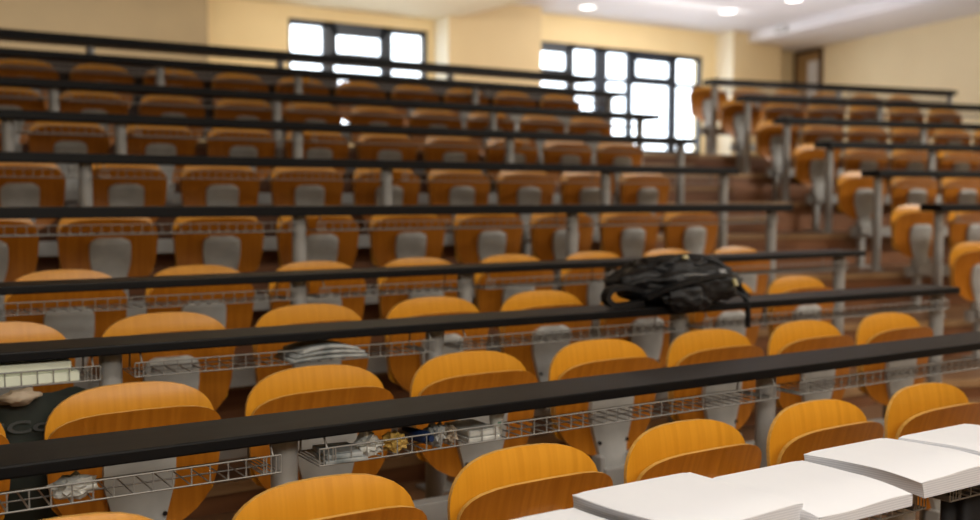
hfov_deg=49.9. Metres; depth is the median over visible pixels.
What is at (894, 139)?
seat
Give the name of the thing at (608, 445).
seat
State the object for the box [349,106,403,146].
seat
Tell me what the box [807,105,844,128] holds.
seat
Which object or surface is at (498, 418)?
paper cup
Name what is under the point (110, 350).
desk
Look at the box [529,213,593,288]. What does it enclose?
seat
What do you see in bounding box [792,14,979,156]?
wall
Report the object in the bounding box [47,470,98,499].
crumpled paper
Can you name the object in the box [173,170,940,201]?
floor
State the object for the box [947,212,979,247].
seat
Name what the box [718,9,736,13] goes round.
recessed light
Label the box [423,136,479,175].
seat
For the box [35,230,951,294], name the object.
floor
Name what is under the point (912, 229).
seat
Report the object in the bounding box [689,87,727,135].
seat
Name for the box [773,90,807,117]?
seat
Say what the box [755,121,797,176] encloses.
seat
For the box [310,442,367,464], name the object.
leaflet
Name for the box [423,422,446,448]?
crumpled paper
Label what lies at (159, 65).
desk
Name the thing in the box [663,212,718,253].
seat
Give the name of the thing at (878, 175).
desk
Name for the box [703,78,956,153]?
desk
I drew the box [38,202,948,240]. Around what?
floor
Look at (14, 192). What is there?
seat
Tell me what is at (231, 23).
wall
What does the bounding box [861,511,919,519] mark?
floor
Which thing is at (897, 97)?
seat
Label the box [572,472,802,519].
paper stack
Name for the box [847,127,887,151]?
seat
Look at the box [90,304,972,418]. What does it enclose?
floor
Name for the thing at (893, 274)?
floor
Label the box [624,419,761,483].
seat
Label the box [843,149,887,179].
seat
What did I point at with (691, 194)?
floor
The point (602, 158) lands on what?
seat
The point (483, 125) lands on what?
seat
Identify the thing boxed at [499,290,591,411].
seat
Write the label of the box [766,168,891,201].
beam
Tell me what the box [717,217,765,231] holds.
floor
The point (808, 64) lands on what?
door
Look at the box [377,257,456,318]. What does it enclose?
seat
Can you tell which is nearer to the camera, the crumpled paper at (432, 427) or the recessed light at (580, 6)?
the crumpled paper at (432, 427)
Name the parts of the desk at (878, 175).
foot plate, post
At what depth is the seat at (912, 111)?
11.77 m
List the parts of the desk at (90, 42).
post, post, post, post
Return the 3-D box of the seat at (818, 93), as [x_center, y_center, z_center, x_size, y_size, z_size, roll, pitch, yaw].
[3.990,-1.701,12.392,0.466,0.550,0.149,-1,4,-21]
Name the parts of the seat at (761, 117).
backrest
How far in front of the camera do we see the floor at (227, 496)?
4.45 m
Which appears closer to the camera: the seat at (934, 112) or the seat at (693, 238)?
the seat at (693, 238)
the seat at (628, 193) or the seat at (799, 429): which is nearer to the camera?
the seat at (799, 429)
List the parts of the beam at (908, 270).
post, rail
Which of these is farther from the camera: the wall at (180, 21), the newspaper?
the wall at (180, 21)
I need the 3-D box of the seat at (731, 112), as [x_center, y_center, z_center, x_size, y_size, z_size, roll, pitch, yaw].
[2.619,-1.404,11.036,0.466,0.550,0.149,-1,4,-21]
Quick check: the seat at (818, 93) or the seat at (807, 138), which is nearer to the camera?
the seat at (807, 138)
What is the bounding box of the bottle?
[398,426,433,443]
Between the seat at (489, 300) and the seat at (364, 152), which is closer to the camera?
the seat at (489, 300)
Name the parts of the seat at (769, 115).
backrest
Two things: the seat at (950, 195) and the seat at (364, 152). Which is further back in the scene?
the seat at (950, 195)
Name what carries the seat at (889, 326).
attached to the beam at (434, 508)
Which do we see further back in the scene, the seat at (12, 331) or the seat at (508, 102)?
the seat at (508, 102)
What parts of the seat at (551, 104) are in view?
backrest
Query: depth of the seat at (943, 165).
10.04 m
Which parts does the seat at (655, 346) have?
backrest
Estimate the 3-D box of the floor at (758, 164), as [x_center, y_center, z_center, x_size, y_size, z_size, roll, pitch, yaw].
[-0.863,-1.025,11.271,18.870,0.219,6.081,-2,4,-33]
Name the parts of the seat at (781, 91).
backrest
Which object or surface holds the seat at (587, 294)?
attached to the beam at (240, 377)
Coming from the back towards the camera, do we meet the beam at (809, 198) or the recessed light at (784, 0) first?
the recessed light at (784, 0)
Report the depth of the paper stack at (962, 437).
2.69 m
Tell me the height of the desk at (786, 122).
0.784 m
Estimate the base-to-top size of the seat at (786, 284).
0.550 m
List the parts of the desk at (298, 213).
post, post, post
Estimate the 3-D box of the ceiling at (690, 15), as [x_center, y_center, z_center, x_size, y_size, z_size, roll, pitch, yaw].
[6.883,-3.415,10.107,7.390,0.200,16.200,-2,4,-33]
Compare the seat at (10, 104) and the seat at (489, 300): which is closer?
the seat at (489, 300)
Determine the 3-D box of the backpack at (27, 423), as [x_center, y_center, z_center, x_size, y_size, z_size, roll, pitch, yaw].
[-1.251,0.698,2.938,0.275,0.665,0.157,-2,4,-33]
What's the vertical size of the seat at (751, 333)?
0.550 m
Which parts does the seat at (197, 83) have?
backrest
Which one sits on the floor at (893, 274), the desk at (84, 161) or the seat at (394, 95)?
the desk at (84, 161)
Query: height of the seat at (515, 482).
0.550 m
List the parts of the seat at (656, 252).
backrest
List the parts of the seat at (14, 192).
backrest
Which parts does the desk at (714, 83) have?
post, post, post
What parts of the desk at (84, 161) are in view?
post, post, post, post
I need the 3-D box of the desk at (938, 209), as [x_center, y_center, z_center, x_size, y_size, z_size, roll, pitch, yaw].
[5.596,-0.049,8.427,5.320,0.802,0.210,-1,4,-21]
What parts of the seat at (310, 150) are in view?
backrest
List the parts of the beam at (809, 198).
post, rail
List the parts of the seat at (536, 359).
backrest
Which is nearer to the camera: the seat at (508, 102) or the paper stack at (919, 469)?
the paper stack at (919, 469)
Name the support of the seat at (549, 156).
attached to the beam at (263, 198)
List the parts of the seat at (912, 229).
backrest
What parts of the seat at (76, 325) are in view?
backrest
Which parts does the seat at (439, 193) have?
backrest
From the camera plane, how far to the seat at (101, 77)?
8.10 m
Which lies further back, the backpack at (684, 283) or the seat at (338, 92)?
the seat at (338, 92)
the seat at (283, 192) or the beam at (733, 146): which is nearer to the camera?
the seat at (283, 192)
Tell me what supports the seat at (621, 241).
attached to the beam at (368, 299)
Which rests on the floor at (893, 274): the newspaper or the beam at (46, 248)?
the beam at (46, 248)
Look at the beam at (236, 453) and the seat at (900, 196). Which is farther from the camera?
the seat at (900, 196)
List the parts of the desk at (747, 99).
post, post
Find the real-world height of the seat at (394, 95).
0.550 m
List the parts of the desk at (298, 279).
post, post, post, post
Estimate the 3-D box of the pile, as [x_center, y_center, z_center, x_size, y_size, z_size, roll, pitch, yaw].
[-1.356,0.324,3.105,0.245,0.062,0.165,-2,4,-33]
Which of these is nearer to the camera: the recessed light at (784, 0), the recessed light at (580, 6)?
the recessed light at (784, 0)
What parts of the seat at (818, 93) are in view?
backrest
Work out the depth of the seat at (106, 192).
5.89 m
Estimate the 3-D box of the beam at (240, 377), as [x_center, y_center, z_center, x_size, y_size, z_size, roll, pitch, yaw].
[-0.319,0.614,5.210,4.570,0.330,0.140,-2,4,-33]
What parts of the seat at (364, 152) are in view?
backrest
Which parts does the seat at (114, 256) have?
backrest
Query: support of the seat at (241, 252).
attached to the beam at (368, 299)
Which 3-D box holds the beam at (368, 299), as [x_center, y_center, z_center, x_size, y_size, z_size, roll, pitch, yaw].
[-0.677,0.327,5.902,5.100,0.330,0.140,-2,4,-33]
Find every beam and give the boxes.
[1,279,687,360]
[38,233,599,284]
[64,193,619,205]
[89,337,592,388]
[127,125,410,141]
[219,392,667,492]
[272,168,487,175]
[413,417,884,519]
[699,127,890,153]
[730,143,891,172]
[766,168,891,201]
[804,195,941,230]
[848,226,947,266]
[903,265,949,309]
[961,310,979,359]
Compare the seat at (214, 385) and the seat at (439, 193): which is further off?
the seat at (439, 193)
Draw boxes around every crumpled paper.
[0,387,42,406]
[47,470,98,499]
[354,431,384,456]
[382,430,408,452]
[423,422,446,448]
[443,422,457,445]
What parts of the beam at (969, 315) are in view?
foot plate, rail, post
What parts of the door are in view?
pane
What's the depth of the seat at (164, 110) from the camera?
7.60 m
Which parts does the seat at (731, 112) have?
backrest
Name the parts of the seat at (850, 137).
backrest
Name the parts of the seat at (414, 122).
backrest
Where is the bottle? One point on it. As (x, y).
(408, 431)
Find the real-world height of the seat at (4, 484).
0.550 m
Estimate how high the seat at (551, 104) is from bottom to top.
0.550 m
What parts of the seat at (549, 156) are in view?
backrest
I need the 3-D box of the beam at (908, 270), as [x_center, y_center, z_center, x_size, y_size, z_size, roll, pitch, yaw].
[3.548,0.203,8.085,0.900,0.330,0.140,-1,4,-21]
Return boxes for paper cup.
[489,413,504,434]
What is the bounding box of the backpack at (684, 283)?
[601,253,750,327]
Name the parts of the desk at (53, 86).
post, post, post, post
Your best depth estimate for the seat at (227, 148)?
7.06 m
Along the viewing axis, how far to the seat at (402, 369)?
4.27 m
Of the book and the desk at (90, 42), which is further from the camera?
the desk at (90, 42)
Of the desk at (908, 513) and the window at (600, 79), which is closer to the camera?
the desk at (908, 513)
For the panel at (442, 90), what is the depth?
10.04 m
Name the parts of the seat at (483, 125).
backrest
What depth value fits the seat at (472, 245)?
6.25 m
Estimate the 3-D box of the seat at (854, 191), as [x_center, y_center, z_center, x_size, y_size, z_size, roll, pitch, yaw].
[3.077,-0.459,8.719,0.466,0.550,0.149,-1,4,-21]
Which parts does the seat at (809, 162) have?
backrest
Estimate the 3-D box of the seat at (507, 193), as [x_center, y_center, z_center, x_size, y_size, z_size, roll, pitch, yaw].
[0.258,-0.386,7.418,0.466,0.550,0.149,-2,4,-33]
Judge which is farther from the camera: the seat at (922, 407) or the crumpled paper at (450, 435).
the seat at (922, 407)
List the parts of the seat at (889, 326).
backrest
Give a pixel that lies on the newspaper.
(314, 352)
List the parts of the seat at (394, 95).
backrest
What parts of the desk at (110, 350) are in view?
post, post, post, post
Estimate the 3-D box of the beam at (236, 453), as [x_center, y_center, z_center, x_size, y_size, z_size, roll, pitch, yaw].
[-0.199,0.779,4.354,4.570,0.330,0.140,-2,4,-33]
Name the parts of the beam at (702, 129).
post, rail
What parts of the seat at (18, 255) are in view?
backrest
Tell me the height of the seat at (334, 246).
0.550 m
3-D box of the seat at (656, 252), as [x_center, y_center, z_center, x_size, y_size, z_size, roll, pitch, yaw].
[1.054,0.213,6.076,0.466,0.550,0.149,-2,4,-33]
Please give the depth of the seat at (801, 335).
4.34 m
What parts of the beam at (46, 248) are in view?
rail, post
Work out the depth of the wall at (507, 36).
14.88 m
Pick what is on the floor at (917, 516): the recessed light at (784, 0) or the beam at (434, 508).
the beam at (434, 508)
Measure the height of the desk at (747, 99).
0.787 m
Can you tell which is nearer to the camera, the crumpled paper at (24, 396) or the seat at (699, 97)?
the crumpled paper at (24, 396)
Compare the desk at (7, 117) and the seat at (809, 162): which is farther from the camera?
the seat at (809, 162)
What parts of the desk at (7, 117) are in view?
post, post, post, post, post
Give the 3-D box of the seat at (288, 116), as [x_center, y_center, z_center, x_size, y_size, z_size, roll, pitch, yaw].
[-1.375,-0.966,8.229,0.466,0.550,0.149,-2,4,-33]
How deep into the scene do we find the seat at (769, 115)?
11.18 m
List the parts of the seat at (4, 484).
backrest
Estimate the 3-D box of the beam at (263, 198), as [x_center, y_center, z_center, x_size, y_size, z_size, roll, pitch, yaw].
[-1.198,-0.307,7.433,5.670,0.330,0.140,-2,4,-33]
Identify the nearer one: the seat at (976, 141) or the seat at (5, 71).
the seat at (5, 71)
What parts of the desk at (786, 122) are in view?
post, post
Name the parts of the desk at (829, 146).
post, post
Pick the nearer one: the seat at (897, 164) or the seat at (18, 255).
the seat at (18, 255)
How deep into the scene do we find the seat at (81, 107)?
7.31 m
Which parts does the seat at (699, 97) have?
backrest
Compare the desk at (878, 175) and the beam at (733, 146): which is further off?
the beam at (733, 146)
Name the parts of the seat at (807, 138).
backrest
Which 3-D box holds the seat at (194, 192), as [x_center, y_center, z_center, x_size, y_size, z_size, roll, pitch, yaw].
[-1.588,-0.316,6.222,0.466,0.550,0.149,-2,4,-33]
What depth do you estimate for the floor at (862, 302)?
7.67 m
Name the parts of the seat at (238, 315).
backrest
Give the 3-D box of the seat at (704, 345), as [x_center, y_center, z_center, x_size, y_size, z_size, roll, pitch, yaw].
[0.879,0.550,4.084,0.466,0.550,0.149,-2,4,-33]
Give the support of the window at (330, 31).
in the wall at (231, 23)
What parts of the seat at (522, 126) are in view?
backrest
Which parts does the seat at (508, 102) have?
backrest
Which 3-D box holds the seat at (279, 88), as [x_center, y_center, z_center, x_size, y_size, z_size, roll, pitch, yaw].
[-1.600,-1.291,9.017,0.466,0.550,0.149,-2,4,-33]
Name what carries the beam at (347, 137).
on the floor at (746, 187)
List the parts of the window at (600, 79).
opening sash, opening sash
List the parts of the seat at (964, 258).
backrest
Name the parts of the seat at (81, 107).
backrest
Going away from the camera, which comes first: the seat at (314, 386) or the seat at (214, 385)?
the seat at (314, 386)
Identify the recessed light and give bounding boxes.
[578,5,596,8]
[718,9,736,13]
[784,0,802,1]
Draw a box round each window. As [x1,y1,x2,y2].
[288,18,426,77]
[541,41,700,153]
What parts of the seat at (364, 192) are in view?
backrest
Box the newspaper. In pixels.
[274,340,367,363]
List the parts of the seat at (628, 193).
backrest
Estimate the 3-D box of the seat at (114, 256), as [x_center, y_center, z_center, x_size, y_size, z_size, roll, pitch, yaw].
[-1.849,0.022,5.118,0.466,0.550,0.149,-2,4,-33]
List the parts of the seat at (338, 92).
backrest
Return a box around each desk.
[0,28,592,143]
[0,47,625,161]
[0,76,659,193]
[0,109,694,203]
[0,151,738,250]
[0,204,792,325]
[0,249,865,334]
[0,284,959,498]
[0,331,979,514]
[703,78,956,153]
[735,95,979,173]
[773,117,979,201]
[814,141,979,232]
[859,486,979,519]
[861,170,979,270]
[920,204,979,316]
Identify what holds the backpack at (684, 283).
on the desk at (110, 350)
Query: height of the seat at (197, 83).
0.550 m
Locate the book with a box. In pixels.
[444,419,499,442]
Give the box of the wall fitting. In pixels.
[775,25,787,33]
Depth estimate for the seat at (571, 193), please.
7.64 m
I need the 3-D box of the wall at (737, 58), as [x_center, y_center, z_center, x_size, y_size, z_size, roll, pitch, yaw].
[4.398,-2.681,17.977,1.150,2.280,0.400,-2,4,-33]
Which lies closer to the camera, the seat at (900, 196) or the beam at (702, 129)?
the seat at (900, 196)
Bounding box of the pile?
[0,359,79,387]
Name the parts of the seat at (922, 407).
backrest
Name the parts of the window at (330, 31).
opening sash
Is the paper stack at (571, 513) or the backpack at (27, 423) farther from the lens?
the backpack at (27, 423)
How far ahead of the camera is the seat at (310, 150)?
7.37 m
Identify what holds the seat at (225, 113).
attached to the beam at (347, 169)
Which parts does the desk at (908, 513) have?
post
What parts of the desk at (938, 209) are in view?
post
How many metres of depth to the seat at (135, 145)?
6.78 m
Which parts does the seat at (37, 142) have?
backrest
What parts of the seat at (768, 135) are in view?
backrest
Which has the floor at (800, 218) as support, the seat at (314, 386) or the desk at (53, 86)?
the desk at (53, 86)
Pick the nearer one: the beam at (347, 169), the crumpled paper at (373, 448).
the crumpled paper at (373, 448)
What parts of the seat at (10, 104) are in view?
backrest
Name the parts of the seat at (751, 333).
backrest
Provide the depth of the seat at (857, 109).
11.57 m
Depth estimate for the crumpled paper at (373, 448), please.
2.68 m
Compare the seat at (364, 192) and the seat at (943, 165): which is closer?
the seat at (364, 192)
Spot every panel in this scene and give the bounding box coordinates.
[0,58,337,120]
[368,82,574,106]
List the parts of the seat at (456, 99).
backrest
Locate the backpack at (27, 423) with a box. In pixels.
[0,386,85,519]
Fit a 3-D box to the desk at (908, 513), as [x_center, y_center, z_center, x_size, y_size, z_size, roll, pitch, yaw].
[0.383,0.907,2.268,5.450,0.765,0.210,-2,4,-33]
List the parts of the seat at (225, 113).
backrest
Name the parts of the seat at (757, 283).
backrest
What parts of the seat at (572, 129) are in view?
backrest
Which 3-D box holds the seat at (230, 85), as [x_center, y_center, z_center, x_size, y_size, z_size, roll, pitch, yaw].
[-2.061,-1.273,8.718,0.466,0.550,0.149,-2,4,-33]
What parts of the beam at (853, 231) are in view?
foot plate, post, rail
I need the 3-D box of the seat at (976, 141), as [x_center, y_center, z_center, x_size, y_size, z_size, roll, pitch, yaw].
[5.366,-1.136,11.262,0.466,0.550,0.149,-1,4,-21]
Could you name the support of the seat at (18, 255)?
attached to the beam at (368, 299)
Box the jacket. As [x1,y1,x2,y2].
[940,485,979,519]
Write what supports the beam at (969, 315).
on the floor at (227, 496)
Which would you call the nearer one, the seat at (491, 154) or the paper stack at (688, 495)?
the paper stack at (688, 495)
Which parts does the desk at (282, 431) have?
post, post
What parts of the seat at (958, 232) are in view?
backrest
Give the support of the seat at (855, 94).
attached to the beam at (702, 129)
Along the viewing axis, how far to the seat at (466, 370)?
3.44 m
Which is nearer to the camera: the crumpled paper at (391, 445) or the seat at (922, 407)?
the crumpled paper at (391, 445)
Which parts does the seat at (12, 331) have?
backrest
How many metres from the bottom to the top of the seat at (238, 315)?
0.550 m
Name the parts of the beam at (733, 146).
post, rail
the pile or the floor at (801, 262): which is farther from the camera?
the floor at (801, 262)
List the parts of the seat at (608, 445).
backrest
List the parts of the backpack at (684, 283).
handle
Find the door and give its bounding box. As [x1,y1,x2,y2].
[793,47,823,144]
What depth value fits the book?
2.86 m
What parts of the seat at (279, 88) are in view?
backrest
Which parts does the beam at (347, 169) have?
rail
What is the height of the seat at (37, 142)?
0.550 m
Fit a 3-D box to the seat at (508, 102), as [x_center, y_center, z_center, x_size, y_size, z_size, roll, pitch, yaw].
[0.245,-1.360,10.213,0.466,0.550,0.149,-2,4,-33]
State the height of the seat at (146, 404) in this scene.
0.550 m
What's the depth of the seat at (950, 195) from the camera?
9.05 m
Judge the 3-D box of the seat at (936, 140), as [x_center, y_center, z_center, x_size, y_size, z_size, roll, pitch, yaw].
[4.853,-1.125,11.065,0.466,0.550,0.149,-1,4,-21]
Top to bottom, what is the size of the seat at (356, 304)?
0.550 m
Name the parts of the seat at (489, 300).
backrest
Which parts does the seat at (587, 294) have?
backrest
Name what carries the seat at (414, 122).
attached to the beam at (347, 169)
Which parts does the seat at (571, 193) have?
backrest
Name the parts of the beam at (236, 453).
foot plate, rail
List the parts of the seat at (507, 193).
backrest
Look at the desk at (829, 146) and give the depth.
9.10 m
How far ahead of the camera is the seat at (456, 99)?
9.85 m
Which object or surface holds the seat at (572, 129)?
attached to the beam at (347, 169)
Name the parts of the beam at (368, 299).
rail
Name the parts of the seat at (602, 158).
backrest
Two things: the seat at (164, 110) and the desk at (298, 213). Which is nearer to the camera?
the desk at (298, 213)
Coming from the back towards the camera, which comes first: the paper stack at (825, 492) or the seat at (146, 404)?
the seat at (146, 404)
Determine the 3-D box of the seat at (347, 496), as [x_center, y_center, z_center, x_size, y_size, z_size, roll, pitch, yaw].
[-0.349,0.767,2.332,0.466,0.550,0.149,-2,4,-33]
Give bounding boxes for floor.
[21,142,979,173]
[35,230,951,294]
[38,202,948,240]
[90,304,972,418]
[94,263,970,365]
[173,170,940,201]
[183,354,979,519]
[668,187,732,201]
[713,251,819,268]
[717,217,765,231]
[762,300,874,313]
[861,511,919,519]
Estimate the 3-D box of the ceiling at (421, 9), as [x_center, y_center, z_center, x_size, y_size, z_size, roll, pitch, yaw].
[-1.199,-2.890,4.884,11.880,0.300,16.200,-2,4,-33]
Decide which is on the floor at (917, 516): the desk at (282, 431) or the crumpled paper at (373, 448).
the desk at (282, 431)
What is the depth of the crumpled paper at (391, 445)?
2.72 m
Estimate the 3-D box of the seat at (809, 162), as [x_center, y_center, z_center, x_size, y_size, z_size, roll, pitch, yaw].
[2.950,-0.775,9.509,0.466,0.550,0.149,-1,4,-21]
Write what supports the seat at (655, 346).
attached to the beam at (236, 453)
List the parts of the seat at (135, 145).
backrest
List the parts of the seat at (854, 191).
backrest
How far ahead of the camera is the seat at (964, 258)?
7.07 m
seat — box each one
[0,59,58,109]
[0,87,44,151]
[0,163,65,228]
[0,219,38,321]
[0,321,74,395]
[0,423,9,519]
[4,269,126,389]
[28,122,108,205]
[43,512,152,519]
[44,381,220,519]
[57,218,157,301]
[60,91,127,145]
[70,64,133,107]
[92,164,166,222]
[102,312,234,409]
[127,125,195,200]
[138,95,204,141]
[143,69,202,104]
[145,265,253,347]
[172,217,263,272]
[180,166,259,205]
[206,128,275,180]
[212,73,267,105]
[214,99,271,134]
[232,473,426,519]
[244,364,393,489]
[252,303,370,383]
[268,261,365,319]
[270,167,342,216]
[276,77,328,116]
[276,216,358,266]
[284,103,341,134]
[285,131,348,175]
[335,81,385,122]
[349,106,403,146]
[352,169,419,220]
[357,134,416,171]
[369,215,444,266]
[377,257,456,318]
[384,296,488,391]
[391,85,438,125]
[409,109,460,152]
[410,350,537,476]
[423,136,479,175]
[427,170,489,245]
[444,88,488,128]
[447,443,612,519]
[453,214,522,263]
[466,112,514,173]
[474,254,553,330]
[485,138,537,180]
[493,91,535,130]
[496,171,554,243]
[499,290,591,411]
[519,115,564,163]
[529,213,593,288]
[540,94,580,132]
[542,141,591,185]
[548,339,658,485]
[560,172,614,237]
[560,251,620,339]
[569,117,611,164]
[596,142,642,200]
[599,213,658,257]
[599,293,669,396]
[619,173,669,218]
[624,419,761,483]
[642,249,690,332]
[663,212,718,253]
[666,329,763,434]
[688,283,762,344]
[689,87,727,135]
[712,246,770,294]
[719,100,759,151]
[731,89,767,133]
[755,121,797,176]
[764,103,802,130]
[766,399,883,466]
[767,275,834,337]
[767,320,853,409]
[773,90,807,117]
[793,144,839,204]
[802,125,843,153]
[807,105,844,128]
[812,92,845,110]
[836,171,886,237]
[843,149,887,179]
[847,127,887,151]
[848,107,885,128]
[850,94,882,106]
[855,312,932,416]
[884,382,979,519]
[887,96,919,119]
[888,108,924,133]
[890,177,937,209]
[890,205,944,277]
[891,128,929,151]
[891,150,927,169]
[927,110,961,138]
[933,130,970,157]
[937,151,979,180]
[941,178,979,212]
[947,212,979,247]
[949,242,979,318]
[973,131,979,160]
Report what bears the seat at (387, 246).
attached to the beam at (368, 299)
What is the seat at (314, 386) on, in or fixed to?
attached to the beam at (434, 508)
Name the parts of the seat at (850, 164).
backrest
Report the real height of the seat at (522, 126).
0.550 m
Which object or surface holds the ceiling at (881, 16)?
attached to the wall at (944, 55)
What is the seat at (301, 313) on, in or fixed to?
attached to the beam at (236, 453)
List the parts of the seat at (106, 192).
backrest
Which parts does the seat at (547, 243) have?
backrest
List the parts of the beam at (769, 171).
post, rail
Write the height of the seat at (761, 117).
0.550 m
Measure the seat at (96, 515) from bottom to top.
0.550 m
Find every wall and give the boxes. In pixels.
[0,0,207,141]
[208,0,792,153]
[434,4,541,85]
[715,31,780,154]
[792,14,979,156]
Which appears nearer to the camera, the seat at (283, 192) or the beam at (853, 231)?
the seat at (283, 192)
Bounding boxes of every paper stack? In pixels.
[512,508,606,519]
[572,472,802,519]
[712,460,912,519]
[804,438,979,497]
[898,424,979,455]
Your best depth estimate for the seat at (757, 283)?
6.38 m
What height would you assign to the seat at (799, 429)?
0.550 m
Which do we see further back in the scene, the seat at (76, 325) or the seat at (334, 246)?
the seat at (334, 246)
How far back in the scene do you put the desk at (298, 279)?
4.42 m
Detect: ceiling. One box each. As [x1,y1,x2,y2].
[250,0,523,19]
[513,0,878,33]
[749,0,979,51]
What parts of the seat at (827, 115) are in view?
backrest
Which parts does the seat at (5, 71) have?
backrest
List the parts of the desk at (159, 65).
post, post, post, post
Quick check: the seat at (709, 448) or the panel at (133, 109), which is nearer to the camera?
the seat at (709, 448)

